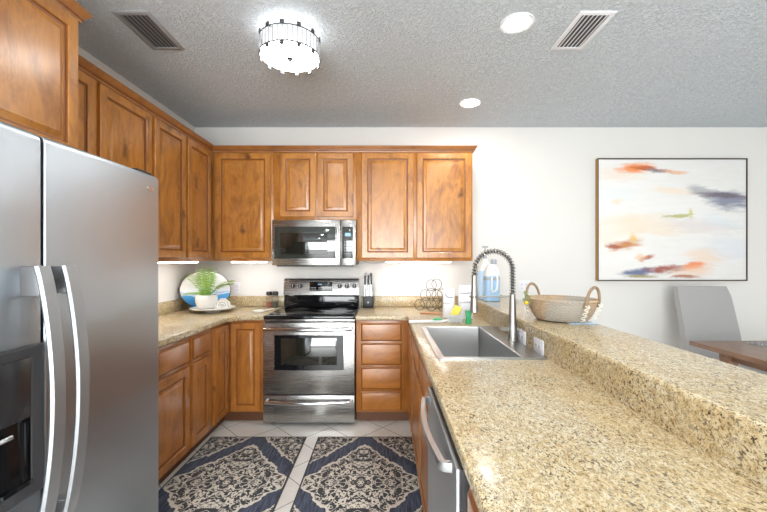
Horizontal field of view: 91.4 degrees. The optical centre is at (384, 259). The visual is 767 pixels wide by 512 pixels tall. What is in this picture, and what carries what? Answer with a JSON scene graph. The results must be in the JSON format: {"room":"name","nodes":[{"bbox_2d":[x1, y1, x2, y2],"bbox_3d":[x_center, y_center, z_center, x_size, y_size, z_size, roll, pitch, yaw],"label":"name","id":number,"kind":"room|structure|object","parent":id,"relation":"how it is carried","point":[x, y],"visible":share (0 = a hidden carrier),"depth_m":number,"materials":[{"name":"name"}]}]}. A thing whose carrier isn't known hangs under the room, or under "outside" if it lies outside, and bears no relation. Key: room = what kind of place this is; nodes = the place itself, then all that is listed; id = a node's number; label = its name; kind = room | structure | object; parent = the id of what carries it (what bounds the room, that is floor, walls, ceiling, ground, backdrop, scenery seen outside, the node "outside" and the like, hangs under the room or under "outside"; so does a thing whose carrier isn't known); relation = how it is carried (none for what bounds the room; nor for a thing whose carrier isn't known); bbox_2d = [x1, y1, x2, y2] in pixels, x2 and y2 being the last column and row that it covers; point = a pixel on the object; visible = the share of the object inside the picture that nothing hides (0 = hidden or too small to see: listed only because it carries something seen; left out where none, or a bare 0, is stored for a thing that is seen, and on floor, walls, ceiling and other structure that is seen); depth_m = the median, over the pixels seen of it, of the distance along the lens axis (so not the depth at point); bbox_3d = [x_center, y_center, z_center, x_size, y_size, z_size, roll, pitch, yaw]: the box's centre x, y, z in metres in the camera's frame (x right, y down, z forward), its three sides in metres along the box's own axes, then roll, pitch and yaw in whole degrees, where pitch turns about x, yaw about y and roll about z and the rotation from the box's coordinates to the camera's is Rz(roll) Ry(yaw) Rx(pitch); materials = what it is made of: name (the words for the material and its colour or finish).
{"room":"kitchen","nodes":[
{"label":"kitchen","id":0,"kind":"room"},
{"bbox_2d":[78,46,194,302],"bbox_3d":[-1.970,0.020,0.140,0.100,2.720,7.280,0,0,0],"label":"wall","id":1,"kind":"structure","parent":0,"point":[170,275],"depth_m":3.27,"materials":[{"name":"paint"}]},
{"bbox_2d":[0,0,77,148],"bbox_3d":[-1.630,-0.748,1.201,0.574,0.655,0.921,0,0,0],"label":"upper cabinet","id":2,"kind":"object","parent":1,"relation":"attached to","point":[39,38],"visible":0.75,"depth_m":1.46,"materials":[{"name":"brown wood"}]},
{"bbox_2d":[52,0,92,22],"bbox_3d":[-1.426,-1.084,1.220,0.198,0.054,0.960,0,0,0],"label":"crown molding","id":3,"kind":"structure","parent":2,"relation":"attached to","point":[72,7],"depth_m":1.62,"materials":[{"name":"brown wood"}]},
{"bbox_2d":[78,69,95,154],"bbox_3d":[-1.745,-0.501,1.859,0.344,1.018,0.385,0,0,0],"label":"upper cabinet","id":4,"kind":"object","parent":1,"relation":"attached to","point":[86,83],"visible":0.12,"depth_m":1.98,"materials":[{"name":"brown wood"}]},
{"bbox_2d":[95,79,151,175],"bbox_3d":[-1.745,-0.501,2.299,0.344,1.018,0.492,0,0,0],"label":"upper cabinet","id":5,"kind":"object","parent":1,"relation":"attached to","point":[123,128],"visible":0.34,"depth_m":2.25,"materials":[{"name":"brown wood"}]},
{"bbox_2d":[158,299,190,314],"bbox_3d":[-1.908,0.414,2.756,0.020,0.102,2.043,0,0,0],"label":"backsplash","id":6,"kind":"structure","parent":1,"relation":"attached to","point":[173,305],"depth_m":3.32,"materials":[{"name":"stone"}]},
{"bbox_2d":[151,114,211,260],"bbox_3d":[-1.745,-0.501,2.997,0.344,1.018,0.902,0,0,0],"label":"upper cabinet","id":7,"kind":"object","parent":1,"relation":"attached to","point":[182,167],"visible":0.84,"depth_m":2.91,"materials":[{"name":"brown wood"}]},
{"bbox_2d":[158,261,197,262],"bbox_3d":[-1.684,0.016,2.850,0.030,0.015,1.000,0,0,0],"label":"light bar","id":8,"kind":"object","parent":7,"relation":"attached to","point":[158,261],"visible":0.56,"depth_m":3.02,"materials":[{"name":"white plastic"}]},
{"bbox_2d":[195,294,217,308],"bbox_3d":[-1.585,0.368,3.320,0.184,0.118,0.184,0,0,0],"label":"pot","id":9,"kind":"object","parent":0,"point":[203,301],"depth_m":3.25,"materials":[{"name":"white ceramic"}]},
{"bbox_2d":[158,413,411,511],"bbox_3d":[1.790,1.430,0.140,7.620,0.100,7.480,0,0,0],"label":"floor","id":10,"kind":"structure","parent":0,"point":[312,431],"depth_m":3.01,"materials":[{"name":"tile"}]},
{"bbox_2d":[0,121,157,511],"bbox_3d":[-1.408,0.492,1.240,0.964,1.775,0.930,0,0,0],"label":"refrigerator","id":11,"kind":"object","parent":10,"relation":"on","point":[79,228],"visible":1,"depth_m":1.20,"materials":[{"name":"grey metal"}]},
{"bbox_2d":[158,337,189,485],"bbox_3d":[-1.607,0.944,2.118,0.620,0.871,0.775,0,0,0],"label":"base cabinet","id":12,"kind":"object","parent":10,"relation":"on","point":[173,358],"visible":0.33,"depth_m":2.30,"materials":[{"name":"brown wood"}]},
{"bbox_2d":[179,329,210,464],"bbox_3d":[-1.607,0.944,2.663,0.620,0.871,0.313,0,0,0],"label":"base cabinet","id":13,"kind":"object","parent":10,"relation":"on","point":[199,362],"visible":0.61,"depth_m":2.63,"materials":[{"name":"brown wood"}]},
{"bbox_2d":[158,437,306,511],"bbox_3d":[-0.978,1.375,2.306,0.740,0.008,1.200,0,0,0],"label":"kitchen rug","id":14,"kind":"object","parent":10,"relation":"on","point":[226,474],"visible":1,"depth_m":2.36,"materials":[{"name":"fabric"}]},
{"bbox_2d":[202,320,263,441],"bbox_3d":[-1.466,0.944,3.299,0.901,0.871,0.956,0,0,0],"label":"base cabinet","id":15,"kind":"object","parent":10,"relation":"on","point":[236,347],"visible":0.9,"depth_m":3.13,"materials":[{"name":"brown wood"}]},
{"bbox_2d":[158,296,283,347],"bbox_3d":[-1.466,0.435,2.756,0.904,0.144,2.043,0,0,0],"label":"countertop","id":16,"kind":"structure","parent":15,"relation":"on","point":[176,321],"depth_m":3.13,"materials":[{"name":"beige stone"}]},
{"bbox_2d":[179,270,230,306],"bbox_3d":[-1.704,0.282,3.564,0.473,0.365,0.086,0,0,-45],"label":"decorative plate","id":17,"kind":"object","parent":16,"relation":"on","point":[186,286],"visible":0.62,"depth_m":3.51,"materials":[{"name":"multicoloured ceramic"}]},
{"bbox_2d":[189,305,235,312],"bbox_3d":[-1.550,0.444,3.370,0.384,0.043,0.384,0,0,0],"label":"cake stand","id":18,"kind":"object","parent":16,"relation":"on","point":[212,310],"visible":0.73,"depth_m":3.27,"materials":[{"name":"white ceramic"}]},
{"bbox_2d":[183,267,234,308],"bbox_3d":[-1.571,0.240,3.334,0.430,0.374,0.356,0,0,-17],"label":"potted palm","id":19,"kind":"object","parent":18,"relation":"on","point":[206,299],"visible":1,"depth_m":3.27,"materials":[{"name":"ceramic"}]},
{"bbox_2d":[214,298,230,308],"bbox_3d":[-1.435,0.383,3.309,0.132,0.088,0.043,0,0,-8],"label":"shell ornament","id":20,"kind":"object","parent":18,"relation":"on","point":[222,303],"visible":1,"depth_m":3.29,"materials":[{"name":"white ceramic"}]},
{"bbox_2d":[252,308,273,312],"bbox_3d":[-1.091,0.453,3.356,0.195,0.025,0.080,0,0,-38],"label":"spoon rest","id":21,"kind":"object","parent":16,"relation":"on","point":[261,310],"visible":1,"depth_m":3.33,"materials":[{"name":"white ceramic"}]},
{"bbox_2d":[252,309,264,312],"bbox_3d":[-1.125,0.456,3.330,0.110,0.019,0.080,0,0,-38],"label":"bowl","id":22,"kind":"object","parent":21,"relation":"on","point":[255,311],"depth_m":3.31,"materials":[{"name":"white ceramic"}]},
{"bbox_2d":[266,291,271,307],"bbox_3d":[-1.137,0.387,3.670,0.054,0.157,0.054,0,0,0],"label":"grinder","id":23,"kind":"object","parent":16,"relation":"on","point":[268,293],"visible":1,"depth_m":3.65,"materials":[{"name":"clear glass"}]},
{"bbox_2d":[272,291,277,307],"bbox_3d":[-1.076,0.387,3.670,0.054,0.157,0.054,0,0,0],"label":"grinder","id":24,"kind":"object","parent":16,"relation":"on","point":[274,293],"visible":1,"depth_m":3.65,"materials":[{"name":"clear glass"}]},
{"bbox_2d":[263,278,359,422],"bbox_3d":[-0.630,0.782,3.390,0.760,1.195,0.755,0,0,0],"label":"range","id":25,"kind":"object","parent":10,"relation":"on","point":[309,343],"visible":0.99,"depth_m":3.10,"materials":[{"name":"grey metal"}]},
{"bbox_2d":[264,307,359,319],"bbox_3d":[-0.630,0.479,3.412,0.760,0.033,0.616,0,0,0],"label":"cooktop","id":26,"kind":"object","parent":25,"relation":"in","point":[284,313],"depth_m":3.23,"materials":[{"name":"black glass"}]},
{"bbox_2d":[290,437,422,511],"bbox_3d":[-0.150,1.375,2.306,0.740,0.008,1.200,0,0,0],"label":"kitchen rug","id":27,"kind":"object","parent":10,"relation":"on","point":[342,474],"visible":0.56,"depth_m":2.36,"materials":[{"name":"fabric"}]},
{"bbox_2d":[356,320,408,420],"bbox_3d":[-0.019,0.944,3.451,0.448,0.871,0.648,0,0,0],"label":"base cabinet","id":28,"kind":"object","parent":10,"relation":"on","point":[382,346],"visible":0.85,"depth_m":3.13,"materials":[{"name":"brown wood"}]},
{"bbox_2d":[409,326,412,431],"bbox_3d":[0.475,0.944,2.933,0.568,0.871,0.422,0,0,0],"label":"base cabinet","id":29,"kind":"object","parent":10,"relation":"on","point":[410,331],"visible":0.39,"depth_m":2.79,"materials":[{"name":"brown wood"}]},
{"bbox_2d":[412,336,431,511],"bbox_3d":[0.476,0.944,2.127,0.572,0.871,1.185,0,0,0],"label":"base cabinet","id":30,"kind":"object","parent":10,"relation":"on","point":[421,381],"visible":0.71,"depth_m":2.06,"materials":[{"name":"brown wood"}]},
{"bbox_2d":[356,296,766,511],"bbox_3d":[0.270,0.435,2.069,1.031,0.144,3.418,0,0,0],"label":"countertop","id":31,"kind":"structure","parent":30,"relation":"on","point":[527,435],"depth_m":0.94,"materials":[{"name":"beige stone"}]},
{"bbox_2d":[363,285,373,307],"bbox_3d":[-0.163,0.358,3.659,0.104,0.215,0.082,0,0,0],"label":"knife block","id":32,"kind":"object","parent":31,"relation":"on","point":[368,291],"visible":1,"depth_m":3.62,"materials":[{"name":"black plastic"}]},
{"bbox_2d":[414,279,442,311],"bbox_3d":[0.455,0.321,3.470,0.326,0.286,0.165,0,0,26],"label":"wine rack","id":33,"kind":"object","parent":31,"relation":"on","point":[434,289],"visible":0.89,"depth_m":3.44,"materials":[{"name":"black metal"}]},
{"bbox_2d":[420,312,442,313],"bbox_3d":[0.420,0.460,3.232,0.230,0.012,0.044,0,0,12],"label":"wooden paddle","id":34,"kind":"object","parent":31,"relation":"on","point":[420,312],"visible":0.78,"depth_m":3.23,"materials":[{"name":"brown wood"}]},
{"bbox_2d":[409,314,463,322],"bbox_3d":[0.376,0.434,2.762,0.402,0.062,0.068,0,0,-2],"label":"dish brush","id":35,"kind":"object","parent":31,"relation":"on","point":[453,318],"visible":1,"depth_m":2.75,"materials":[{"name":"white plastic"}]},
{"bbox_2d":[443,288,454,317],"bbox_3d":[0.515,0.346,3.020,0.100,0.239,0.061,0,0,16],"label":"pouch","id":36,"kind":"object","parent":31,"relation":"on","point":[448,293],"visible":0.88,"depth_m":3.00,"materials":[{"name":"white plastic"}]},
{"bbox_2d":[450,305,461,316],"bbox_3d":[0.545,0.395,2.868,0.089,0.103,0.050,0,0,20],"label":"sponge","id":37,"kind":"object","parent":31,"relation":"on","point":[456,309],"visible":0.73,"depth_m":2.85,"materials":[{"name":"yellow"}]},
{"bbox_2d":[458,285,472,318],"bbox_3d":[0.640,0.333,2.980,0.125,0.266,0.071,0,0,-6],"label":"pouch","id":38,"kind":"object","parent":31,"relation":"on","point":[464,291],"visible":0.7,"depth_m":2.96,"materials":[{"name":"white plastic"}]},
{"bbox_2d":[465,310,471,323],"bbox_3d":[0.612,0.417,2.745,0.048,0.096,0.034,0,0,0],"label":"soap bottle","id":39,"kind":"object","parent":31,"relation":"on","point":[468,313],"visible":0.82,"depth_m":2.73,"materials":[{"name":"green plastic"}]},
{"bbox_2d":[421,326,546,359],"bbox_3d":[0.505,0.577,2.178,0.514,0.234,0.865,0,0,0],"label":"sink","id":40,"kind":"object","parent":31,"relation":"in","point":[447,342],"visible":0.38,"depth_m":2.48,"materials":[{"name":"silver metal"}]},
{"bbox_2d":[426,327,519,356],"bbox_3d":[0.466,0.579,2.178,0.368,0.231,0.805,0,0,0],"label":"basin","id":41,"kind":"object","parent":40,"relation":"in","point":[448,341],"depth_m":2.58,"materials":[{"name":"silver metal"}]},
{"bbox_2d":[469,248,518,340],"bbox_3d":[0.624,0.196,2.150,0.278,0.526,0.060,0,0,0],"label":"faucet","id":42,"kind":"object","parent":31,"relation":"on","point":[512,328],"visible":1,"depth_m":2.14,"materials":[{"name":"silver metal"}]},
{"bbox_2d":[473,295,766,491],"bbox_3d":[0.946,0.400,2.058,0.358,0.131,3.437,0,0,0],"label":"countertop","id":43,"kind":"structure","parent":31,"relation":"on","point":[718,408],"depth_m":1.10,"materials":[{"name":"stone"}]},
{"bbox_2d":[477,246,488,298],"bbox_3d":[0.862,0.106,3.220,0.132,0.456,0.090,0,0,0],"label":"bottle","id":44,"kind":"object","parent":43,"relation":"on","point":[484,263],"visible":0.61,"depth_m":3.19,"materials":[{"name":"blue plastic"}]},
{"bbox_2d":[483,259,499,300],"bbox_3d":[0.873,0.165,3.051,0.127,0.340,0.111,0,0,-4],"label":"detergent jug","id":45,"kind":"object","parent":43,"relation":"on","point":[491,277],"visible":1,"depth_m":3.02,"materials":[{"name":"blue plastic"}]},
{"bbox_2d":[518,329,525,344],"bbox_3d":[0.763,0.427,2.090,0.007,0.070,0.114,0,0,0],"label":"wall outlet","id":46,"kind":"object","parent":43,"relation":"attached to","point":[521,334],"visible":1,"depth_m":2.07,"materials":[{"name":"white plastic"}]},
{"bbox_2d":[534,337,543,355],"bbox_3d":[0.763,0.427,1.860,0.007,0.070,0.114,0,0,0],"label":"wall outlet","id":47,"kind":"object","parent":43,"relation":"attached to","point":[538,344],"visible":1,"depth_m":1.84,"materials":[{"name":"white plastic"}]},
{"bbox_2d":[523,282,603,322],"bbox_3d":[0.981,0.233,2.092,0.348,0.196,0.402,0,0,-32],"label":"basket","id":48,"kind":"object","parent":43,"relation":"on","point":[556,308],"visible":1,"depth_m":1.98,"materials":[{"name":"wicker"}]},
{"bbox_2d":[568,322,597,323],"bbox_3d":[1.037,0.333,1.978,0.148,0.004,0.066,0,0,-2],"label":"cloth","id":49,"kind":"object","parent":43,"relation":"on","point":[568,322],"visible":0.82,"depth_m":1.95,"materials":[{"name":"fabric"}]},
{"bbox_2d":[420,386,469,511],"bbox_3d":[0.430,0.945,1.216,0.620,0.868,0.604,0,0,0],"label":"dishwasher","id":50,"kind":"object","parent":10,"relation":"on","point":[448,485],"visible":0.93,"depth_m":1.11,"materials":[{"name":"silver metal"}]},
{"bbox_2d":[467,488,478,511],"bbox_3d":[0.475,0.944,0.632,0.568,0.871,0.544,0,0,0],"label":"base cabinet","id":51,"kind":"object","parent":10,"relation":"on","point":[471,503],"visible":0.11,"depth_m":0.84,"materials":[{"name":"brown wood"}]},
{"bbox_2d":[674,286,766,374],"bbox_3d":[2.985,0.815,3.271,0.510,1.130,0.582,0,0,0],"label":"dining chair","id":52,"kind":"object","parent":10,"relation":"on","point":[704,313],"visible":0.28,"depth_m":3.44,"materials":[{"name":"grey fabric"}]},
{"bbox_2d":[689,341,766,371],"bbox_3d":[2.900,1.000,1.950,1.120,0.760,1.860,0,0,0],"label":"dining table","id":53,"kind":"object","parent":10,"relation":"on","point":[731,352],"visible":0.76,"depth_m":2.62,"materials":[{"name":"brown wood"}]},
{"bbox_2d":[745,342,766,347],"bbox_3d":[2.930,0.618,2.660,0.460,0.003,0.320,0,0,0],"label":"placemat","id":54,"kind":"object","parent":53,"relation":"on","point":[763,344],"visible":1,"depth_m":2.76,"materials":[{"name":"white fabric"}]},
{"bbox_2d":[75,0,766,126],"bbox_3d":[1.790,-1.390,0.140,7.620,0.100,7.480,0,0,0],"label":"ceiling","id":55,"kind":"structure","parent":0,"point":[384,63],"depth_m":2.58,"materials":[{"name":"paint"}]},
{"bbox_2d":[111,11,184,49],"bbox_3d":[-1.373,-1.334,2.194,0.203,0.011,0.368,0,0,0],"label":"ceiling vent","id":56,"kind":"object","parent":55,"relation":"in","point":[143,24],"visible":1,"depth_m":2.17,"materials":[{"name":"grey plastic"}]},
{"bbox_2d":[258,19,320,75],"bbox_3d":[-0.556,-1.250,2.190,0.354,0.177,0.354,0,0,0],"label":"ceiling light","id":57,"kind":"object","parent":55,"relation":"attached to","point":[288,47],"visible":1,"depth_m":2.11,"materials":[{"name":"white glass"}]},
{"bbox_2d":[260,41,318,71],"bbox_3d":[-0.556,-1.187,2.190,0.336,0.010,0.336,0,0,0],"label":"diffuser","id":58,"kind":"object","parent":57,"relation":"attached to","point":[289,56],"depth_m":2.17,"materials":[{"name":"white glass"}]},
{"bbox_2d":[459,98,480,107],"bbox_3d":[0.725,-1.337,3.190,0.190,0.006,0.190,0,0,0],"label":"recessed light","id":59,"kind":"object","parent":55,"relation":"in","point":[470,102],"visible":1,"depth_m":3.19,"materials":[{"name":"white plastic"}]},
{"bbox_2d":[499,12,534,33],"bbox_3d":[0.746,-1.337,2.115,0.190,0.006,0.190,0,0,0],"label":"recessed light","id":60,"kind":"object","parent":55,"relation":"in","point":[518,22],"visible":1,"depth_m":2.11,"materials":[{"name":"white plastic"}]},
{"bbox_2d":[550,11,617,49],"bbox_3d":[1.151,-1.334,2.194,0.202,0.011,0.368,0,0,0],"label":"ceiling vent","id":61,"kind":"object","parent":55,"relation":"in","point":[586,24],"visible":1,"depth_m":2.17,"materials":[{"name":"white plastic"}]},
{"bbox_2d":[195,127,766,348],"bbox_3d":[1.790,0.020,3.830,7.620,2.720,0.100,0,0,0],"label":"wall","id":62,"kind":"structure","parent":0,"point":[533,188],"depth_m":3.78,"materials":[{"name":"paint"}]},
{"bbox_2d":[233,282,239,292],"bbox_3d":[-1.495,0.280,3.776,0.070,0.114,0.007,0,0,0],"label":"wall outlet","id":63,"kind":"object","parent":62,"relation":"attached to","point":[236,287],"visible":1,"depth_m":3.77,"materials":[{"name":"white plastic"}]},
{"bbox_2d":[212,152,273,260],"bbox_3d":[-1.310,-0.501,3.603,0.564,1.018,0.348,0,0,0],"label":"upper cabinet","id":64,"kind":"object","parent":62,"relation":"attached to","point":[242,182],"visible":0.81,"depth_m":3.43,"materials":[{"name":"brown wood"}]},
{"bbox_2d":[231,261,267,262],"bbox_3d":[-1.280,0.016,3.529,0.340,0.015,0.030,0,0,0],"label":"light bar","id":65,"kind":"object","parent":64,"relation":"attached to","point":[231,261],"visible":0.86,"depth_m":3.52,"materials":[{"name":"white plastic"}]},
{"bbox_2d":[232,262,265,262],"bbox_3d":[-1.280,0.022,3.528,0.324,0.004,0.027,0,0,0],"label":"diffuser","id":66,"kind":"object","parent":65,"relation":"attached to","point":[232,262],"depth_m":3.52,"materials":[{"name":"white plastic"}]},
{"bbox_2d":[227,296,283,305],"bbox_3d":[-1.456,0.414,3.768,0.884,0.102,0.020,0,0,0],"label":"backsplash","id":67,"kind":"structure","parent":62,"relation":"attached to","point":[234,300],"depth_m":3.76,"materials":[{"name":"stone"}]},
{"bbox_2d":[78,54,477,153],"bbox_3d":[-0.709,-1.019,3.185,3.211,0.054,1.459,0,0,-36],"label":"crown molding","id":68,"kind":"structure","parent":62,"relation":"attached to","point":[84,65],"depth_m":3.41,"materials":[{"name":"brown wood"}]},
{"bbox_2d":[274,152,356,220],"bbox_3d":[-0.645,-0.687,3.603,0.765,0.646,0.348,0,0,0],"label":"upper cabinet","id":69,"kind":"object","parent":62,"relation":"attached to","point":[307,185],"visible":0.8,"depth_m":3.43,"materials":[{"name":"brown wood"}]},
{"bbox_2d":[272,220,358,266],"bbox_3d":[-0.640,-0.150,3.548,0.753,0.420,0.454,0,0,0],"label":"microwave","id":70,"kind":"object","parent":69,"relation":"attached to","point":[295,243],"visible":0.98,"depth_m":3.36,"materials":[{"name":"grey metal"}]},
{"bbox_2d":[361,296,457,305],"bbox_3d":[0.254,0.414,3.768,1.000,0.102,0.020,0,0,0],"label":"backsplash","id":71,"kind":"structure","parent":62,"relation":"attached to","point":[378,300],"depth_m":3.76,"materials":[{"name":"stone"}]},
{"bbox_2d":[357,152,471,260],"bbox_3d":[0.273,-0.501,3.603,1.069,1.018,0.348,0,0,0],"label":"upper cabinet","id":72,"kind":"object","parent":62,"relation":"attached to","point":[412,206],"visible":1,"depth_m":3.43,"materials":[{"name":"brown wood"}]},
{"bbox_2d":[386,261,450,262],"bbox_3d":[0.315,0.016,3.529,0.620,0.015,0.030,0,0,0],"label":"light bar","id":73,"kind":"object","parent":72,"relation":"attached to","point":[386,261],"visible":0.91,"depth_m":3.52,"materials":[{"name":"white plastic"}]},
{"bbox_2d":[386,262,450,262],"bbox_3d":[0.315,0.022,3.528,0.604,0.004,0.027,0,0,0],"label":"diffuser","id":74,"kind":"object","parent":73,"relation":"attached to","point":[386,262],"depth_m":3.52,"materials":[{"name":"white plastic"}]},
{"bbox_2d":[518,281,529,291],"bbox_3d":[1.405,0.265,3.776,0.116,0.114,0.007,0,0,0],"label":"wall outlet","id":75,"kind":"object","parent":62,"relation":"attached to","point":[522,285],"visible":0.83,"depth_m":3.77,"materials":[{"name":"white plastic"}]},
{"bbox_2d":[595,158,747,280],"bbox_3d":[2.873,-0.404,3.756,1.496,1.226,0.046,0,0,0],"label":"framed painting","id":76,"kind":"object","parent":62,"relation":"attached to","point":[656,220],"visible":1,"depth_m":3.74,"materials":[{"name":"multicoloured paint"}]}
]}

